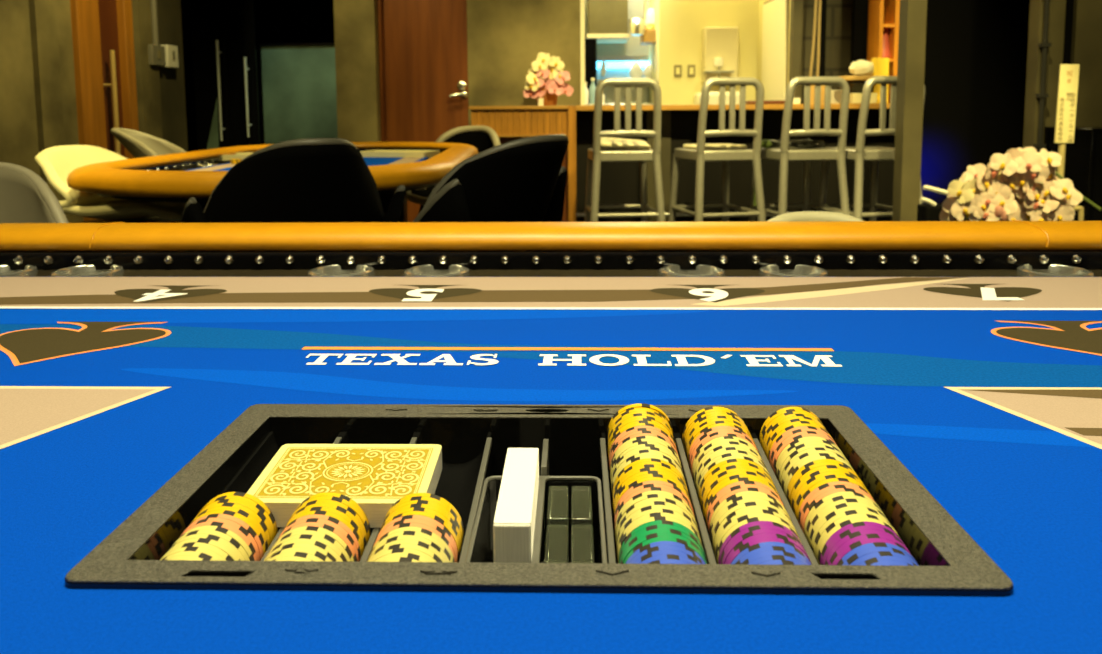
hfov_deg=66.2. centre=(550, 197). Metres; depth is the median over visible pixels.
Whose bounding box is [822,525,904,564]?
chip
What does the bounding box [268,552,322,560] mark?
chip
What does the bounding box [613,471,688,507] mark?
chip
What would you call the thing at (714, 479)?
chip
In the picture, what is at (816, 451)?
chip
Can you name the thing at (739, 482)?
chip
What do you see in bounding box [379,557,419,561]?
chip
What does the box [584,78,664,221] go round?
bar stool
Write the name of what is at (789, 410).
chip
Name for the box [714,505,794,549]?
chip
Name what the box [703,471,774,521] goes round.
chip
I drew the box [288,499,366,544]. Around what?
chip
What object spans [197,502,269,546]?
chip
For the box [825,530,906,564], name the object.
chip
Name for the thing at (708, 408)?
chip
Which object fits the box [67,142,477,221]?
table
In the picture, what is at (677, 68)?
wall socket
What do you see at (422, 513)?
chip
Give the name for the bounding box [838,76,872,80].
serving tray
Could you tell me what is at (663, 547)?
chip
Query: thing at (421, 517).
chip
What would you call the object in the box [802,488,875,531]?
chip
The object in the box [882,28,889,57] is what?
vase
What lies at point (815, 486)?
chip
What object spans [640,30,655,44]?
wall box
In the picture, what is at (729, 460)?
chip
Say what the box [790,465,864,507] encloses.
chip
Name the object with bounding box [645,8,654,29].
lamp
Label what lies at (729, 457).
chip
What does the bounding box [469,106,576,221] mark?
base cabinet
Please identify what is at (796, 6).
trim
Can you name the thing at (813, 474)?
chip
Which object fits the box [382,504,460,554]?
chip
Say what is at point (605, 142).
seat pad
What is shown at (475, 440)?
tray
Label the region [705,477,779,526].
chip
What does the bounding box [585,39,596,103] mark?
tray
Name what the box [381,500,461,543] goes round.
chip
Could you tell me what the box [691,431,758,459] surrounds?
chip
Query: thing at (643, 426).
chip
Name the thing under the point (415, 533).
chip
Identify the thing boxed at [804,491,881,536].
chip
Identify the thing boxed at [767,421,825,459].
chip
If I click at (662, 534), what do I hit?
chip
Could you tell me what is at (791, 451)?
chip
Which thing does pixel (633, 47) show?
wall
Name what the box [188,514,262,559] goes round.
chip
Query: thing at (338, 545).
chip
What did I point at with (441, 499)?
chip
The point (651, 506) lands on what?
chip
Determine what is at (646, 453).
chip
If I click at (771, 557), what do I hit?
chip
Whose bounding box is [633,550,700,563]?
chip
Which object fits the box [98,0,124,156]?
door
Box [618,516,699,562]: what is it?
chip
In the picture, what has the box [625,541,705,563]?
chip
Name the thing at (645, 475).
chip
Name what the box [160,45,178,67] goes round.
light switch
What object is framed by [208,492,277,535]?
chip
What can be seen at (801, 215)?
shell chair
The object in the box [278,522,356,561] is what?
chip
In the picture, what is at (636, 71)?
plastic bag
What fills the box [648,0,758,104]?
wall
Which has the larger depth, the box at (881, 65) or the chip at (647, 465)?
the box at (881, 65)
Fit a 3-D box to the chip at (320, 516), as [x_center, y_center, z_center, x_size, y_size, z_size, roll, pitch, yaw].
[-0.107,0.165,0.390,0.039,0.039,0.006,0,6,2]
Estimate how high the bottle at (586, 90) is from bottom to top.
0.170 m
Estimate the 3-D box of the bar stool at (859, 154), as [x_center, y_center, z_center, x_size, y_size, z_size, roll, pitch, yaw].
[1.672,-0.070,4.450,0.422,1.114,0.510,-1,6,-11]
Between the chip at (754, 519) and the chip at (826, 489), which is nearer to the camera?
the chip at (754, 519)
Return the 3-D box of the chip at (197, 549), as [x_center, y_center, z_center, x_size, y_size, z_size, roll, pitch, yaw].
[-0.154,0.169,0.365,0.039,0.039,0.006,0,6,2]
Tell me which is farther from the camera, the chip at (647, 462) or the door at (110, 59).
the door at (110, 59)
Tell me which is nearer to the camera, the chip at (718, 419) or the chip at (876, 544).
the chip at (876, 544)
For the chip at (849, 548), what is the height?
0.039 m
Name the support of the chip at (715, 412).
in the tray at (475, 440)
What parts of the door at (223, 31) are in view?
pull handle, pull handle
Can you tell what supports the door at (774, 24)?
in the wall at (761, 2)
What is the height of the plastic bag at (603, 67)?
0.137 m
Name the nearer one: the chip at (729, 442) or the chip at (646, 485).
the chip at (646, 485)
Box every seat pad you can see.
[601,137,649,149]
[683,143,746,149]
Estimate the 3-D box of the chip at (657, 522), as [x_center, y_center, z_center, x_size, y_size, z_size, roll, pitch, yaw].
[0.050,0.165,0.382,0.039,0.039,0.006,0,6,2]
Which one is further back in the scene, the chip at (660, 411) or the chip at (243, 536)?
the chip at (660, 411)
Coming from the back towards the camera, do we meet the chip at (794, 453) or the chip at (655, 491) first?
the chip at (794, 453)
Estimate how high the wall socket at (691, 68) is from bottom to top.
0.088 m
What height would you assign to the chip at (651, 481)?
0.039 m
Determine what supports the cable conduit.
attached to the wall at (1086, 48)
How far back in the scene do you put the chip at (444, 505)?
0.40 m
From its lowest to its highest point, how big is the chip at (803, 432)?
0.039 m
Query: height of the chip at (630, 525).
0.039 m
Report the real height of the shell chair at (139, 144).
0.897 m
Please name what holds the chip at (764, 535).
in the tray at (475, 440)
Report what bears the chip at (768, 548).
in the tray at (475, 440)
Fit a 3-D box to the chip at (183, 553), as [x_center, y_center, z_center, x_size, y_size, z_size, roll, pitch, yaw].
[-0.154,0.170,0.361,0.039,0.039,0.006,0,6,1]
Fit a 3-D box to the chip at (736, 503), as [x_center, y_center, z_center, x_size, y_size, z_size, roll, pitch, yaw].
[0.096,0.161,0.401,0.039,0.039,0.006,0,6,2]
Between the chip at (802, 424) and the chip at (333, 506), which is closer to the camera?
the chip at (333, 506)
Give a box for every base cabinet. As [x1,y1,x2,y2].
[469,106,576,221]
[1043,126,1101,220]
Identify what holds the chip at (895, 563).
in the tray at (475, 440)
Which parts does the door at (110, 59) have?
pull handle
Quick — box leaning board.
[207,98,218,149]
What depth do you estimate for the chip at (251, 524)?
0.39 m
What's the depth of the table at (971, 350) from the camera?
0.61 m
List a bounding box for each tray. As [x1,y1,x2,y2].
[65,404,1013,596]
[220,152,253,159]
[360,150,439,156]
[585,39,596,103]
[746,100,784,103]
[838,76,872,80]
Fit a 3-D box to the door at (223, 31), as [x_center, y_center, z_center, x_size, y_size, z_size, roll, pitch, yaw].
[-2.224,-0.860,5.750,0.431,2.430,0.075,0,6,2]
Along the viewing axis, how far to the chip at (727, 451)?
0.45 m
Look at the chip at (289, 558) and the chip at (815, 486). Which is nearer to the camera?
the chip at (289, 558)
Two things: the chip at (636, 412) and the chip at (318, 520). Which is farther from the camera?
the chip at (636, 412)
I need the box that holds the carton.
[810,85,824,103]
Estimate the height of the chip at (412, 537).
0.039 m
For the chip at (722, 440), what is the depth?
0.46 m
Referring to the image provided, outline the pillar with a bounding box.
[892,0,926,220]
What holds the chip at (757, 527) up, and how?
in the tray at (475, 440)
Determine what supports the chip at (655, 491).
in the tray at (475, 440)
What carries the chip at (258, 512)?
in the tray at (475, 440)
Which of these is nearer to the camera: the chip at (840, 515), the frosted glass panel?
the chip at (840, 515)
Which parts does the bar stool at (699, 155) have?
leg, leg, seat, leg, frame, cross rail, leg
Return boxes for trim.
[70,0,138,220]
[377,0,385,141]
[580,0,584,104]
[764,0,788,87]
[789,0,803,103]
[818,0,826,76]
[1063,0,1073,63]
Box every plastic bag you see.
[601,60,605,76]
[629,61,642,77]
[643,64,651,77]
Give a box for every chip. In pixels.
[160,542,233,560]
[161,547,226,560]
[163,551,218,560]
[166,534,244,560]
[166,556,204,559]
[170,538,240,560]
[175,530,249,560]
[178,521,257,560]
[180,518,259,560]
[181,525,254,560]
[187,510,265,554]
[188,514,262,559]
[190,506,267,550]
[197,495,274,538]
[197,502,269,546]
[202,499,272,543]
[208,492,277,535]
[264,543,336,560]
[266,547,331,560]
[267,539,341,560]
[268,534,346,561]
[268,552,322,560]
[271,530,350,561]
[272,556,311,560]
[276,526,353,561]
[277,518,358,561]
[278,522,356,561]
[282,510,361,556]
[283,514,360,560]
[287,507,363,553]
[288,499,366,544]
[289,503,365,548]
[295,492,370,537]
[297,496,368,541]
[367,535,449,561]
[368,539,446,561]
[369,527,454,561]
[369,544,442,561]
[370,523,455,561]
[370,531,452,561]
[370,548,436,561]
[374,552,430,561]
[375,515,457,560]
[375,519,456,561]
[379,507,459,553]
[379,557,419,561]
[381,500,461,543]
[381,511,459,561]
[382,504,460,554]
[384,496,462,544]
[386,493,463,539]
[607,407,670,436]
[607,409,668,441]
[608,403,672,432]
[608,411,672,438]
[608,413,672,443]
[608,418,671,456]
[609,416,674,441]
[609,420,675,447]
[609,423,674,452]
[609,425,677,453]
[609,428,675,467]
[609,431,674,464]
[610,433,677,467]
[610,436,680,469]
[610,441,676,479]
[611,438,681,467]
[611,444,680,478]
[611,450,681,488]
[612,447,683,474]
[612,452,684,483]
[612,455,684,496]
[613,458,686,489]
[613,461,688,494]
[613,464,687,496]
[613,467,686,510]
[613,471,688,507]
[614,474,689,508]
[614,477,689,516]
[614,484,691,522]
[615,480,693,513]
[615,487,692,524]
[615,490,694,526]
[615,494,691,535]
[616,501,696,543]
[617,498,698,531]
[617,505,700,540]
[617,509,698,555]
[618,512,701,547]
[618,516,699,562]
[619,520,703,558]
[619,524,706,561]
[619,528,705,563]
[620,532,703,563]
[623,537,706,563]
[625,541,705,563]
[629,545,703,563]
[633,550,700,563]
[639,554,696,563]
[647,559,689,563]
[683,407,743,448]
[683,409,741,451]
[685,411,746,453]
[685,414,748,446]
[686,416,751,452]
[687,418,750,446]
[687,421,748,462]
[688,423,755,457]
[688,426,753,469]
[689,428,752,468]
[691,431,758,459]
[691,433,754,479]
[692,436,759,473]
[693,439,761,478]
[694,441,760,489]
[695,444,763,484]
[696,447,767,479]
[696,450,765,496]
[697,453,766,495]
[698,456,772,492]
[699,459,769,507]
[700,462,771,501]
[701,465,775,506]
[702,468,773,510]
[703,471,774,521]
[704,474,778,519]
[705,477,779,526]
[706,481,784,517]
[707,484,782,530]
[708,487,784,533]
[710,491,786,536]
[711,494,791,531]
[711,498,790,549]
[712,502,789,555]
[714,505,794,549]
[715,509,797,554]
[716,513,795,563]
[717,517,800,559]
[718,521,799,563]
[720,525,805,563]
[721,529,802,563]
[725,533,811,563]
[727,537,808,563]
[731,542,811,564]
[736,546,810,564]
[741,551,808,564]
[749,555,805,564]
[758,560,800,564]
[759,407,821,439]
[760,409,819,445]
[762,411,825,447]
[763,414,820,449]
[764,416,824,453]
[766,418,827,455]
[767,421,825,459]
[768,423,832,461]
[769,426,834,464]
[770,428,831,466]
[772,431,835,468]
[773,434,835,472]
[775,436,841,476]
[777,439,845,472]
[777,442,843,480]
[779,445,840,484]
[781,447,853,486]
[782,450,850,490]
[784,453,852,492]
[785,456,849,496]
[787,459,857,499]
[788,462,854,505]
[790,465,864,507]
[792,468,861,511]
[794,471,868,513]
[795,475,863,517]
[797,478,872,519]
[798,481,871,523]
[800,485,873,527]
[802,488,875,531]
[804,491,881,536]
[806,495,883,540]
[808,499,887,544]
[809,502,888,546]
[811,506,887,552]
[813,510,890,556]
[816,514,896,560]
[818,517,898,564]
[820,521,902,564]
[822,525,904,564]
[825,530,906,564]
[828,534,913,564]
[832,538,911,564]
[837,542,917,564]
[842,547,914,564]
[850,551,918,565]
[859,556,916,565]
[870,561,911,565]
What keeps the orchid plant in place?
on the floor
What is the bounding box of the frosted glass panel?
[259,43,337,143]
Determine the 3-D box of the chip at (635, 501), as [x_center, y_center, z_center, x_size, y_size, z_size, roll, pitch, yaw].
[0.050,0.161,0.405,0.039,0.039,0.006,0,6,2]
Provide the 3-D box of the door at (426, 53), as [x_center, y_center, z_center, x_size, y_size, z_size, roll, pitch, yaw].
[-0.801,-0.890,5.311,0.554,2.600,0.114,0,6,2]
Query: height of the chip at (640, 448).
0.039 m
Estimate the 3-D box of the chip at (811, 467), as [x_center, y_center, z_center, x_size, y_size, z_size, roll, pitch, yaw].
[0.142,0.155,0.435,0.039,0.039,0.006,0,6,1]
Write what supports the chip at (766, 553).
in the tray at (475, 440)
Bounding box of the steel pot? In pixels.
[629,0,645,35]
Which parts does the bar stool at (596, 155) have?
leg, leg, seat, frame, cross rail, leg, leg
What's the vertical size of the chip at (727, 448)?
0.039 m
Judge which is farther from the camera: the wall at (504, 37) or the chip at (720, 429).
the wall at (504, 37)
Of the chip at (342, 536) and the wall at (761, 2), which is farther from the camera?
the wall at (761, 2)
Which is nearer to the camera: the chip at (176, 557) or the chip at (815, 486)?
the chip at (176, 557)
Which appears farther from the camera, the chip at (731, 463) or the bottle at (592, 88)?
the bottle at (592, 88)
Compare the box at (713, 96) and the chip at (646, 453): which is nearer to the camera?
the chip at (646, 453)
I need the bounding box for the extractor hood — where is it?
[586,0,629,43]
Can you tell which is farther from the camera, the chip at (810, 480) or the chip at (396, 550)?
the chip at (810, 480)
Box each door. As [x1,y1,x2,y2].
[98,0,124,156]
[191,0,259,150]
[383,0,468,221]
[761,0,787,99]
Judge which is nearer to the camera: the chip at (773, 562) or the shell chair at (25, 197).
the chip at (773, 562)
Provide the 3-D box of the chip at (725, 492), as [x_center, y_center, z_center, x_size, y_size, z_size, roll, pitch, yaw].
[0.096,0.159,0.414,0.039,0.039,0.006,0,6,2]
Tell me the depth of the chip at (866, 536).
0.37 m
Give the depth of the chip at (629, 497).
0.41 m
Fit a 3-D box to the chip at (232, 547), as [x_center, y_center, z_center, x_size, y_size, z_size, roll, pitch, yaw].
[-0.154,0.168,0.374,0.039,0.039,0.006,0,6,2]
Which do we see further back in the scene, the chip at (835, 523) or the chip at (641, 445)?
the chip at (641, 445)
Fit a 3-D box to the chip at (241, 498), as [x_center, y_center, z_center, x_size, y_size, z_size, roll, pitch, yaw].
[-0.153,0.162,0.407,0.039,0.039,0.006,0,6,2]
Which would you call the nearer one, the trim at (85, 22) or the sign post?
the sign post
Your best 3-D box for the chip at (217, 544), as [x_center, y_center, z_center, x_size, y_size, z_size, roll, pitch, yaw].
[-0.153,0.168,0.371,0.039,0.039,0.006,0,6,1]
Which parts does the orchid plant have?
stem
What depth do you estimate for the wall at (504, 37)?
5.29 m
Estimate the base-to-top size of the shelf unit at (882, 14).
1.019 m
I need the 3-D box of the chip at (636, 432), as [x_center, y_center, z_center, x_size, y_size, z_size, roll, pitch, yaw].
[0.052,0.149,0.473,0.039,0.039,0.006,0,6,1]
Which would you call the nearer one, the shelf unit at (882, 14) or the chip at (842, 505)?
the chip at (842, 505)
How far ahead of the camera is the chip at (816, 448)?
0.45 m
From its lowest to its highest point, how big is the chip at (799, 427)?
0.039 m
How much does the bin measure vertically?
0.529 m
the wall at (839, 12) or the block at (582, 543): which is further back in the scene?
the wall at (839, 12)
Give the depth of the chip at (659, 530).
0.37 m
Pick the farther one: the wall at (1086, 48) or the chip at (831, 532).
the wall at (1086, 48)
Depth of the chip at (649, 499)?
0.40 m
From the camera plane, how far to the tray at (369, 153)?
3.56 m
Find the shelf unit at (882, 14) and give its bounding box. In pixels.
[867,0,899,102]
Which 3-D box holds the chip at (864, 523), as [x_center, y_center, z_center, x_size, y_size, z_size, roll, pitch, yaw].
[0.141,0.164,0.380,0.039,0.039,0.006,0,6,2]
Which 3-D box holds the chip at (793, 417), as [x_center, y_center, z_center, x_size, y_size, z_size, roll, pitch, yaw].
[0.143,0.146,0.491,0.039,0.039,0.006,0,6,2]
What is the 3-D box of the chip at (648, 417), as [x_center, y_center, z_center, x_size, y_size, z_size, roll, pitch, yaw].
[0.053,0.146,0.493,0.039,0.039,0.006,0,6,2]
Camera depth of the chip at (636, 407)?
0.50 m
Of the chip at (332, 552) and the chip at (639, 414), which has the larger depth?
the chip at (639, 414)
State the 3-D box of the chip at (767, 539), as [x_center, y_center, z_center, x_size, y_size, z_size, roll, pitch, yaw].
[0.095,0.167,0.368,0.039,0.039,0.006,0,6,2]
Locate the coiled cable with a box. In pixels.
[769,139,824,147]
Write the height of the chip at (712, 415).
0.039 m
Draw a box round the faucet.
[717,66,720,76]
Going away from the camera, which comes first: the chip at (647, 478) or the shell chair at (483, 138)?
the chip at (647, 478)
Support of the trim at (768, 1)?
attached to the wall at (761, 2)
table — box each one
[0,220,1101,653]
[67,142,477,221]
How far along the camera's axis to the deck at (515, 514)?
0.39 m
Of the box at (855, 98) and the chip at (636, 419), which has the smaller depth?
the chip at (636, 419)
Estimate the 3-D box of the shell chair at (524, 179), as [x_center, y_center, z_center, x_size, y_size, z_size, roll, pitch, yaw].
[-0.164,0.306,1.933,0.441,0.903,0.474,3,7,32]
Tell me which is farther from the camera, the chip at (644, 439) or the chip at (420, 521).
the chip at (644, 439)
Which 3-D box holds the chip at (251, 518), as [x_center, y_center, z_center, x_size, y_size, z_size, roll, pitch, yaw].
[-0.153,0.164,0.397,0.039,0.039,0.006,0,6,2]
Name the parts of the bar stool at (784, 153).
leg, leg, seat, leg, frame, cross rail, leg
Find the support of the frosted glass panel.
on the floor
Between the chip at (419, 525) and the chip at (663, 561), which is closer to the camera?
the chip at (663, 561)
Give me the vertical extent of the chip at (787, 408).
0.039 m
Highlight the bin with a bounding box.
[917,204,942,220]
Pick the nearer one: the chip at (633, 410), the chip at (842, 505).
the chip at (842, 505)
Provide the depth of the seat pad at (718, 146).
4.36 m
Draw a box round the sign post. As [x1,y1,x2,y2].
[1054,64,1083,220]
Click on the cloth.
(860, 67)
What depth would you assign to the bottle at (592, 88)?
6.54 m
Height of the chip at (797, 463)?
0.039 m
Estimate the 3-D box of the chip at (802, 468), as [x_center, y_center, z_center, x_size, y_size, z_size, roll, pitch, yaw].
[0.142,0.154,0.439,0.039,0.039,0.006,0,6,2]
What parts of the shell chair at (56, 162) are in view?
seat frame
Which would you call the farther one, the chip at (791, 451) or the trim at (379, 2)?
the trim at (379, 2)
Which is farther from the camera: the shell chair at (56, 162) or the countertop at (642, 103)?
the countertop at (642, 103)
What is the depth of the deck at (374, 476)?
0.44 m
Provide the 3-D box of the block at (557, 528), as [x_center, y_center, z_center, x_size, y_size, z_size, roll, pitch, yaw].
[0.003,0.187,0.411,0.011,0.050,0.106,0,6,1]
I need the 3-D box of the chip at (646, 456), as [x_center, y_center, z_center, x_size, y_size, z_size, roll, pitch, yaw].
[0.052,0.154,0.444,0.039,0.039,0.006,0,6,1]
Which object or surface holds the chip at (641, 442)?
in the tray at (475, 440)
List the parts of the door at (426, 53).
lever handle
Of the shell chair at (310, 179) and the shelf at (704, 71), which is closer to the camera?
the shell chair at (310, 179)
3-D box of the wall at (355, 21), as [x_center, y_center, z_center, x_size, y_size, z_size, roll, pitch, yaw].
[-1.193,-0.969,5.373,0.249,2.750,0.400,0,6,2]
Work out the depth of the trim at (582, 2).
5.26 m
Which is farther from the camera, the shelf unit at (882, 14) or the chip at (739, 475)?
the shelf unit at (882, 14)
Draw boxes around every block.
[544,486,568,562]
[571,486,594,562]
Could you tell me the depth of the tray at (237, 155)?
3.41 m
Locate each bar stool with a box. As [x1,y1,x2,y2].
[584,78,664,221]
[668,77,765,221]
[749,77,849,221]
[817,76,924,220]
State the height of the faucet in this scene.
0.138 m
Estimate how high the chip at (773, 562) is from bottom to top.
0.039 m
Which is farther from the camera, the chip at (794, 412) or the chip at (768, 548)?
the chip at (794, 412)
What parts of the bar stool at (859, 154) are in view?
leg, leg, seat, leg, cross rail, frame, leg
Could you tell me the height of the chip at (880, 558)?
0.039 m
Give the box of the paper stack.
[783,98,799,103]
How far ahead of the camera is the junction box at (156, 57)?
4.83 m
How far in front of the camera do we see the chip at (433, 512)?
0.39 m
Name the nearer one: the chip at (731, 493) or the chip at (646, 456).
the chip at (731, 493)
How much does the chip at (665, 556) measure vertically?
0.039 m
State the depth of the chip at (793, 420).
0.48 m
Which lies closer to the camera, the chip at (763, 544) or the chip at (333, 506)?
the chip at (763, 544)
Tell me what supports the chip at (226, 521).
in the tray at (475, 440)
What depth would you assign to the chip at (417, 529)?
0.38 m
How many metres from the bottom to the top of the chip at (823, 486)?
0.039 m
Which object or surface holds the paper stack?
on the bar counter at (619, 181)
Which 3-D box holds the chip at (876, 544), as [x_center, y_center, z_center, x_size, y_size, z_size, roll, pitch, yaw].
[0.140,0.167,0.363,0.039,0.039,0.006,0,6,2]
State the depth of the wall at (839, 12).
5.37 m
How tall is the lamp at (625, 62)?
0.108 m
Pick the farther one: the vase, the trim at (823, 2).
the trim at (823, 2)
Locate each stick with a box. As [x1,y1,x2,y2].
[920,197,935,205]
[923,185,948,194]
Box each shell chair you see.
[0,162,68,222]
[35,145,186,222]
[111,128,185,157]
[181,138,405,222]
[407,125,499,213]
[413,134,568,221]
[768,211,862,220]
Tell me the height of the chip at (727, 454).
0.039 m
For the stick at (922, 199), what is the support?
on the bin
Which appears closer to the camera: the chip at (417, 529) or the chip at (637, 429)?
the chip at (417, 529)
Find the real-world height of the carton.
0.110 m
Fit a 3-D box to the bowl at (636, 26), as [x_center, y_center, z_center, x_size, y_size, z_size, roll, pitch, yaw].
[0.659,-1.305,6.482,0.128,0.122,0.128,0,6,2]
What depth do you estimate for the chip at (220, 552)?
0.36 m
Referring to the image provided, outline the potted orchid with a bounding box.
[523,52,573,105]
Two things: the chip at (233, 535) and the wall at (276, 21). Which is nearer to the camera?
the chip at (233, 535)
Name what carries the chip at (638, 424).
in the tray at (475, 440)
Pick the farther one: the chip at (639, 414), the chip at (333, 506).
the chip at (639, 414)
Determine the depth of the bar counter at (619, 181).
5.01 m
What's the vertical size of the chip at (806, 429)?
0.039 m
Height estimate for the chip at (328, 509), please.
0.039 m
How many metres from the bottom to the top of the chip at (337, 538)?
0.039 m
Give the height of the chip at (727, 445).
0.039 m
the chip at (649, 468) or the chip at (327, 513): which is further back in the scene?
the chip at (649, 468)
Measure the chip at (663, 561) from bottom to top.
0.039 m
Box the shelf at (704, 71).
[703,71,734,72]
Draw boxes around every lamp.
[597,56,649,68]
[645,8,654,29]
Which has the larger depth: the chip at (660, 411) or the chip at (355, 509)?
the chip at (660, 411)
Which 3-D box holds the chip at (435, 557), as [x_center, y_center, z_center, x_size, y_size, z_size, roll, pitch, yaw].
[-0.063,0.168,0.365,0.039,0.039,0.006,0,6,2]
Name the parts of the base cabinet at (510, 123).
panel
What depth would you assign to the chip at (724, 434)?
0.47 m
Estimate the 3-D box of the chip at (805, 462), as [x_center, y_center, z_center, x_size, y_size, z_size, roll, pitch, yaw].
[0.142,0.154,0.442,0.039,0.039,0.006,0,6,2]
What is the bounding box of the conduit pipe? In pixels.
[150,0,158,49]
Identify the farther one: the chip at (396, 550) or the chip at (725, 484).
the chip at (725, 484)
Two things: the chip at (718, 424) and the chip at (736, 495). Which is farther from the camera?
the chip at (718, 424)
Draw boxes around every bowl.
[629,18,644,35]
[838,81,865,92]
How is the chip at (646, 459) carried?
in the tray at (475, 440)
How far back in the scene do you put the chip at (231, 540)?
0.38 m
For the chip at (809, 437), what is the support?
in the tray at (475, 440)
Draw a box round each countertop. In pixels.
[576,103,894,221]
[585,103,653,104]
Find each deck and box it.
[247,444,441,527]
[493,448,538,562]
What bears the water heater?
attached to the wall at (679, 25)
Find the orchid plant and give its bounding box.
[939,147,1101,220]
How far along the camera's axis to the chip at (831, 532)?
0.38 m
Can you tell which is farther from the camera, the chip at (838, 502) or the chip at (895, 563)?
the chip at (838, 502)
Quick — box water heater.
[702,27,738,83]
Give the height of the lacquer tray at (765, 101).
0.022 m
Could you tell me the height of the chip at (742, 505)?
0.039 m
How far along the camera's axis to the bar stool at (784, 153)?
4.25 m
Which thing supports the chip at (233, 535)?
in the tray at (475, 440)
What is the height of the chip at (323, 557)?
0.039 m
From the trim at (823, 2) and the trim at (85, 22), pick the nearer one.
the trim at (85, 22)
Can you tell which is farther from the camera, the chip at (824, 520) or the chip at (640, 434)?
the chip at (640, 434)
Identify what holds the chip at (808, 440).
in the tray at (475, 440)
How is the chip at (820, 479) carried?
in the tray at (475, 440)
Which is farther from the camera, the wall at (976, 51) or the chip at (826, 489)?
the wall at (976, 51)
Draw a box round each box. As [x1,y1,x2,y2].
[148,44,165,65]
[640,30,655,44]
[694,91,739,104]
[831,90,840,103]
[849,93,876,103]
[871,58,888,102]
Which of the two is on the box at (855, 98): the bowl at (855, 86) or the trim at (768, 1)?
the bowl at (855, 86)
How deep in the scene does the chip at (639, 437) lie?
0.46 m
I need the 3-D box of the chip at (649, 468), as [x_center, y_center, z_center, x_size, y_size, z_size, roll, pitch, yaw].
[0.051,0.156,0.431,0.039,0.039,0.006,0,6,2]
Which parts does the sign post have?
post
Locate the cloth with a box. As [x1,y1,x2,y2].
[849,60,873,75]
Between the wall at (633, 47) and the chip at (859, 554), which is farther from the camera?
the wall at (633, 47)
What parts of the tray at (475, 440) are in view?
card slot frame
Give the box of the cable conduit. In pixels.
[1033,0,1051,152]
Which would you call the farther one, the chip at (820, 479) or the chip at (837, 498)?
the chip at (820, 479)
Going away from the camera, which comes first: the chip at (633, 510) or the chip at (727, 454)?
the chip at (633, 510)
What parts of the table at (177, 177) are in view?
rail trim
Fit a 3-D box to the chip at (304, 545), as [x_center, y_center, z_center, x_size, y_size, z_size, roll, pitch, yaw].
[-0.108,0.168,0.367,0.039,0.039,0.006,0,6,2]
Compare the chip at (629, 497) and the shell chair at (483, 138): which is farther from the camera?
the shell chair at (483, 138)
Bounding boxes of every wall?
[0,0,187,222]
[180,0,334,151]
[333,0,380,141]
[467,0,579,125]
[585,0,648,103]
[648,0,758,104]
[758,0,789,83]
[801,0,851,103]
[850,0,1029,203]
[1023,0,1101,220]
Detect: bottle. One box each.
[585,82,588,103]
[589,78,595,103]
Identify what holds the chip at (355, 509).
in the tray at (475, 440)
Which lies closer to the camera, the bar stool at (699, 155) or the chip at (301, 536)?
the chip at (301, 536)
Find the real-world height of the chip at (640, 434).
0.039 m
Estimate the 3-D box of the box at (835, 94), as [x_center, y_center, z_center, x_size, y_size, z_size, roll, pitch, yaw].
[1.753,-0.616,5.187,0.169,0.085,0.120,0,6,2]
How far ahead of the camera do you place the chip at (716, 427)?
0.48 m
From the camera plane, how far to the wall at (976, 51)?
5.17 m
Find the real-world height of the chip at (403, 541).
0.039 m
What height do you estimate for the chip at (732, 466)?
0.039 m
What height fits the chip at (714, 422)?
0.039 m
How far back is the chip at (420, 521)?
0.38 m
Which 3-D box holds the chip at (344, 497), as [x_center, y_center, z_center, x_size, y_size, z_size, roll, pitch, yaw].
[-0.107,0.161,0.409,0.039,0.039,0.006,0,6,2]
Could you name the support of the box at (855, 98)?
on the bar counter at (619, 181)
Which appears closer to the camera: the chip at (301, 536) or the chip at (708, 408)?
the chip at (301, 536)
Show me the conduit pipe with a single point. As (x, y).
(153, 3)
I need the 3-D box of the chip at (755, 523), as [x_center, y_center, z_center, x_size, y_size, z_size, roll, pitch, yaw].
[0.095,0.164,0.381,0.039,0.039,0.006,0,6,2]
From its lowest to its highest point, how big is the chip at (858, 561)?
0.039 m
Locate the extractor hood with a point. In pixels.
(607, 20)
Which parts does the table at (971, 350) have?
rail, rail trim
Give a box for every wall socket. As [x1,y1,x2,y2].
[674,65,681,76]
[687,65,694,76]
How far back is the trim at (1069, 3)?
4.26 m
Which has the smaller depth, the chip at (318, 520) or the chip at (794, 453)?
the chip at (318, 520)
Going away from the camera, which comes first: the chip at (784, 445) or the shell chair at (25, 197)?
the chip at (784, 445)
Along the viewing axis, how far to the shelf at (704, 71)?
5.91 m
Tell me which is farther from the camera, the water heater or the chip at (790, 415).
the water heater
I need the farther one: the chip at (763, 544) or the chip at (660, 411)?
the chip at (660, 411)
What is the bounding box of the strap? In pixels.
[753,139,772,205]
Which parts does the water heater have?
knob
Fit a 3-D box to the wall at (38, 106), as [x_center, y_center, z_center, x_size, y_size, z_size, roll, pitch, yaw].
[-2.439,-0.602,1.858,0.120,2.750,6.850,0,6,2]
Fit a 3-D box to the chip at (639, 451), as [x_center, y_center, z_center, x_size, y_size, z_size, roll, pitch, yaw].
[0.052,0.153,0.451,0.039,0.039,0.006,0,6,1]
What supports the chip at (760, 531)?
in the tray at (475, 440)

